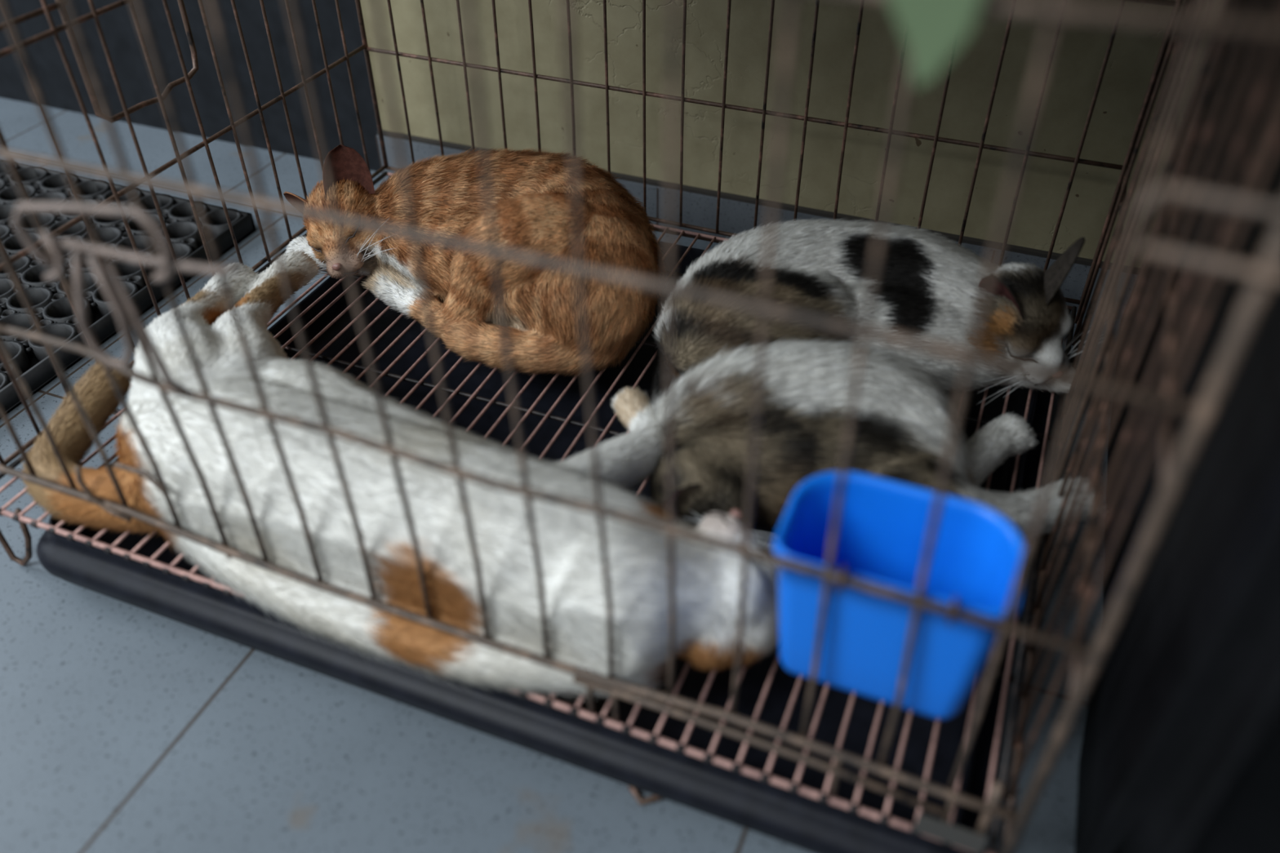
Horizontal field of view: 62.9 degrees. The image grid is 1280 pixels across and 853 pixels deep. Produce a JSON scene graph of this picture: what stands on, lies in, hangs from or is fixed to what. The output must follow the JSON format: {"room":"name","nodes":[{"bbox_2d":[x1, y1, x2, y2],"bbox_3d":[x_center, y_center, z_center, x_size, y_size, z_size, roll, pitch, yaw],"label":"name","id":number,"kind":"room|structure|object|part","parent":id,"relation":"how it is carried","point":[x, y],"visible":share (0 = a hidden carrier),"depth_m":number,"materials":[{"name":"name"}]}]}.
{"room":"animal shelter","nodes":[
{"label":"animal shelter","id":0,"kind":"room"},
{"bbox_2d":[0,97,1120,852],"bbox_3d":[-1.138,0.624,0.232,5.800,0.050,3.272,14,42,17],"label":"floor","id":1,"kind":"structure","parent":0,"point":[125,727],"depth_m":0.68,"materials":[{"name":"grey tile"}]},
{"bbox_2d":[0,158,256,418],"bbox_3d":[-0.792,-0.165,1.110,0.580,0.022,0.458,14,42,17],"label":"rubber mat","id":2,"kind":"object","parent":1,"relation":"on","point":[49,300],"visible":0.58,"depth_m":1.12,"materials":[{"name":"black rubber"}]},
{"bbox_2d":[35,240,1055,852],"bbox_3d":[-0.030,0.004,0.878,0.694,0.046,0.579,14,42,17],"label":"tray","id":3,"kind":"object","parent":1,"relation":"on","point":[806,823],"visible":0.3,"depth_m":0.69,"materials":[{"name":"black plastic"}]},
{"bbox_2d":[0,0,1279,852],"bbox_3d":[0.006,-0.199,0.695,0.932,0.604,0.599,14,42,17],"label":"wire cage","id":4,"kind":"object","parent":3,"relation":"on","point":[1175,471],"visible":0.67,"depth_m":0.53,"materials":[{"name":"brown metal"}]},
{"bbox_3d":[-0.428,-0.351,0.729,0.030,0.325,0.273,14,42,17],"label":"door frame","id":5,"kind":"part","parent":4,"relation":"part of","materials":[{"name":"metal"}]},
{"bbox_3d":[-0.395,-0.327,0.804,0.007,0.544,0.576,14,42,17],"label":"panel","id":6,"kind":"part","parent":4,"relation":"part of","materials":[{"name":"metal"}]},
{"bbox_2d":[21,249,779,701],"bbox_3d":[-0.160,0.024,0.716,0.614,0.124,0.315,24,46,26],"label":"cat","id":7,"kind":"object","parent":4,"relation":"in","point":[708,578],"visible":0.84,"depth_m":0.64},
{"bbox_2d":[283,144,666,377],"bbox_3d":[-0.148,-0.180,0.946,0.392,0.130,0.228,20,44,22],"label":"cat","id":8,"kind":"object","parent":4,"relation":"in","point":[532,193],"visible":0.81,"depth_m":0.88},
{"bbox_3d":[0.059,-0.406,0.901,0.755,0.551,0.012,14,42,17],"label":"panel","id":9,"kind":"part","parent":4,"relation":"part of","materials":[{"name":"metal"}]},
{"bbox_2d":[642,335,1106,542],"bbox_3d":[0.161,0.009,0.730,0.337,0.116,0.179,3,40,4],"label":"cat","id":10,"kind":"object","parent":4,"relation":"in","point":[903,421],"visible":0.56,"depth_m":0.70},
{"bbox_2d":[648,217,1115,412],"bbox_3d":[0.190,-0.107,0.852,0.388,0.137,0.190,-4,40,-4],"label":"cat","id":11,"kind":"object","parent":4,"relation":"in","point":[929,286],"visible":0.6,"depth_m":0.82},
{"bbox_2d":[772,471,1026,719],"bbox_3d":[0.125,0.087,0.526,0.116,0.104,0.084,14,42,17],"label":"plastic container","id":12,"kind":"object","parent":4,"relation":"hanging from","point":[884,524],"visible":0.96,"depth_m":0.53,"materials":[{"name":"blue plastic"}]},
{"bbox_2d":[888,0,981,88],"bbox_3d":[0.086,-0.124,0.316,0.034,0.039,0.013,14,42,17],"label":"leaf","id":13,"kind":"object","parent":4,"relation":"hanging from","point":[931,31],"visible":1,"depth_m":0.31,"materials":[{"name":"green plant"}]},
{"bbox_3d":[0.166,0.217,0.558,0.036,0.016,0.002,14,42,17],"label":"corner plate","id":14,"kind":"part","parent":4,"relation":"part of","materials":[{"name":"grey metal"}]},
{"bbox_3d":[0.301,-0.148,0.588,0.007,0.542,0.579,14,42,17],"label":"panel","id":15,"kind":"part","parent":4,"relation":"part of","materials":[{"name":"metal"}]},
{"bbox_2d":[1074,0,1279,852],"bbox_3d":[0.779,-0.032,0.495,0.914,0.600,0.658,14,42,17],"label":"wall","id":16,"kind":"structure","parent":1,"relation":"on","point":[1180,748],"depth_m":0.53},
{"bbox_2d":[0,0,1224,267],"bbox_3d":[-0.518,-1.321,0.627,5.800,2.510,0.096,14,42,17],"label":"wall","id":17,"kind":"structure","parent":0,"point":[1081,49],"depth_m":1.09,"materials":[{"name":"beige paint"}]},
{"bbox_2d":[375,129,1138,319],"bbox_3d":[0.920,-0.018,0.903,2.669,0.052,0.010,14,42,17],"label":"baseboard","id":18,"kind":"structure","parent":17,"relation":"attached to","point":[698,210],"depth_m":1.15,"materials":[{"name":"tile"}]}
]}

